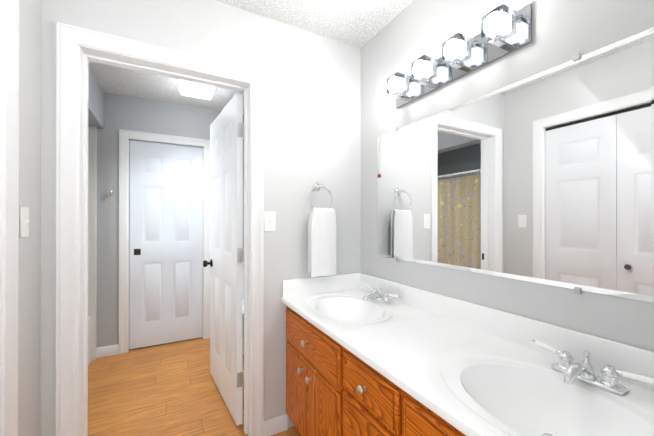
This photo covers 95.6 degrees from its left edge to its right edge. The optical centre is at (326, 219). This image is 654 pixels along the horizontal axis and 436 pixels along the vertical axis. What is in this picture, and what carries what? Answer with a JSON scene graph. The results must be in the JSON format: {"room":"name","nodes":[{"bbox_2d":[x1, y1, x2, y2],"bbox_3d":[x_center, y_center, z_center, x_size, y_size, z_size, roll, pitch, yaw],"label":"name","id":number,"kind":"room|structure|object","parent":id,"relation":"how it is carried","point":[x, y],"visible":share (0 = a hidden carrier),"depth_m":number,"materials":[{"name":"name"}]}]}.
{"room":"bathroom","nodes":[
{"label":"bathroom","id":0,"kind":"room"},
{"bbox_2d":[18,0,40,435],"bbox_3d":[-1.200,0.035,1.094,0.120,2.440,0.325,0,0,-28],"label":"wall","id":1,"kind":"structure","parent":0,"point":[29,290],"depth_m":1.17,"materials":[{"name":"grey paint"}]},
{"bbox_2d":[19,206,28,237],"bbox_3d":[-1.136,0.008,1.120,0.016,0.115,0.070,0,0,-28],"label":"switch plate","id":2,"kind":"object","parent":1,"relation":"attached to","point":[24,222],"visible":1,"depth_m":1.11,"materials":[{"name":"white plastic"}]},
{"bbox_2d":[88,125,96,360],"bbox_3d":[-2.136,0.209,2.660,0.100,2.100,0.060,0,0,-28],"label":"wall","id":3,"kind":"structure","parent":0,"point":[92,222],"depth_m":2.65,"materials":[{"name":"white paint"}]},
{"bbox_2d":[88,62,103,128],"bbox_3d":[-1.764,-1.012,2.018,0.150,0.340,1.550,0,0,-28],"label":"wall","id":4,"kind":"structure","parent":0,"point":[95,105],"depth_m":2.46,"materials":[{"name":"grey paint"}]},
{"bbox_2d":[96,92,243,347],"bbox_3d":[-1.769,0.040,2.958,2.669,2.440,0.120,0,0,-28],"label":"wall","id":5,"kind":"structure","parent":0,"point":[107,314],"depth_m":2.77,"materials":[{"name":"grey paint"}]},
{"bbox_2d":[106,186,112,195],"bbox_3d":[-2.006,-0.264,2.724,0.052,0.097,0.070,0,0,-28],"label":"robe hook","id":6,"kind":"object","parent":5,"relation":"attached to","point":[109,192],"visible":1,"depth_m":2.74,"materials":[{"name":"silver metal"}]},
{"bbox_2d":[119,129,209,353],"bbox_3d":[-1.623,0.205,3.025,0.810,2.110,0.138,0,0,-28],"label":"door frame","id":7,"kind":"structure","parent":5,"relation":"attached to","point":[124,135],"depth_m":2.82,"materials":[{"name":"white wood"}]},
{"bbox_2d":[129,140,202,348],"bbox_3d":[-1.620,0.239,3.019,0.654,2.018,0.041,0,0,-28],"label":"door","id":8,"kind":"structure","parent":5,"relation":"in","point":[166,252],"depth_m":3.00,"materials":[{"name":"white wood"}]},
{"bbox_2d":[88,337,299,435],"bbox_3d":[-0.611,1.285,0.847,3.050,0.060,5.150,0,0,-28],"label":"floor","id":9,"kind":"structure","parent":0,"point":[168,389],"depth_m":2.12,"materials":[{"name":"laminate"}]},
{"bbox_2d":[88,316,90,364],"bbox_3d":[-2.103,1.057,1.831,0.758,0.400,1.526,0,0,-28],"label":"bathtub","id":10,"kind":"object","parent":9,"relation":"on","point":[89,339],"depth_m":2.60,"materials":[{"name":"white plastic"}]},
{"bbox_2d":[281,272,653,435],"bbox_3d":[0.350,0.807,1.190,0.587,0.897,1.606,0,0,-28],"label":"bathroom vanity","id":11,"kind":"object","parent":9,"relation":"on","point":[368,355],"visible":1,"depth_m":1.00,"materials":[{"name":"white stone"}]},
{"bbox_2d":[40,0,360,435],"bbox_3d":[-0.979,0.036,1.476,2.669,2.440,0.140,0,0,-28],"label":"wall","id":12,"kind":"structure","parent":0,"point":[312,108],"depth_m":1.75,"materials":[{"name":"grey paint"}]},
{"bbox_2d":[56,22,263,435],"bbox_3d":[-0.806,0.202,1.567,0.910,2.110,0.176,0,0,-28],"label":"door frame","id":13,"kind":"structure","parent":12,"relation":"attached to","point":[70,38],"depth_m":1.39,"materials":[{"name":"white wood"}]},
{"bbox_2d":[203,92,243,425],"bbox_3d":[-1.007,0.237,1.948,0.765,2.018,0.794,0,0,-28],"label":"door","id":14,"kind":"structure","parent":12,"relation":"in","point":[225,263],"depth_m":1.97,"materials":[{"name":"painted wood"},{"name":"dark bronze"}]},
{"bbox_2d":[264,212,275,230],"bbox_3d":[-0.332,0.010,1.732,0.070,0.115,0.016,0,0,-28],"label":"light switch","id":15,"kind":"object","parent":12,"relation":"attached to","point":[269,221],"visible":1,"depth_m":1.73,"materials":[{"name":"white plastic"}]},
{"bbox_2d":[264,414,286,421],"bbox_3d":[-0.156,1.213,1.997,0.644,0.090,0.013,0,0,-28],"label":"baseboard","id":16,"kind":"structure","parent":12,"relation":"attached to","point":[284,414],"depth_m":1.75,"materials":[{"name":"white wood"}]},
{"bbox_2d":[308,183,335,276],"bbox_3d":[-0.037,0.054,1.846,0.183,0.580,0.091,0,0,-28],"label":"towel ring","id":17,"kind":"object","parent":12,"relation":"attached to","point":[321,241],"visible":1,"depth_m":1.81,"materials":[{"name":"white fabric"}]},
{"bbox_2d":[88,0,413,114],"bbox_3d":[-0.611,-1.215,0.854,3.050,0.060,5.150,0,0,-28],"label":"ceiling","id":18,"kind":"structure","parent":0,"point":[359,23],"depth_m":1.81,"materials":[{"name":"white paint"}]},
{"bbox_2d":[178,79,215,99],"bbox_3d":[-1.137,-1.145,2.596,0.300,0.070,0.300,0,0,-28],"label":"light","id":19,"kind":"object","parent":18,"relation":"attached to","point":[195,90],"visible":0.75,"depth_m":2.55,"materials":[{"name":"white"}]},
{"bbox_2d":[361,0,653,351],"bbox_3d":[0.595,0.036,1.487,0.120,2.440,4.940,0,0,-28],"label":"wall","id":20,"kind":"structure","parent":0,"point":[563,31],"depth_m":1.24,"materials":[{"name":"grey paint"}]},
{"bbox_2d":[387,3,531,108],"bbox_3d":[0.527,-0.714,1.371,0.110,0.140,0.725,0,0,-28],"label":"sconce","id":21,"kind":"object","parent":20,"relation":"attached to","point":[505,30],"visible":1,"depth_m":1.26,"materials":[{"name":"silver metal"}]},
{"bbox_2d":[377,27,653,302],"bbox_3d":[0.603,-0.148,1.332,0.013,0.773,1.228,0,0,-28],"label":"vanity mirror","id":22,"kind":"object","parent":20,"relation":"attached to","point":[546,177],"visible":1,"depth_m":1.04,"materials":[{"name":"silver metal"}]},
{"bbox_3d":[-0.688,-0.995,0.137,0.120,0.385,1.850,0,0,-28],"label":"wall","id":23,"kind":"structure","parent":0,"visible":0},
{"bbox_2d":[0,0,2,435],"bbox_3d":[-0.688,0.225,0.134,0.121,2.055,1.850,0,0,-28],"label":"door frame","id":24,"kind":"structure","parent":23,"relation":"attached to","point":[1,26],"depth_m":0.97,"materials":[{"name":"white wood"}]},
{"bbox_2d":[1,0,18,435],"bbox_3d":[-0.627,0.195,0.167,0.018,2.115,1.970,0,0,-28],"label":"trim","id":25,"kind":"structure","parent":23,"relation":"attached to","point":[10,201],"depth_m":1.00,"materials":[{"name":"white wood"}]}
]}

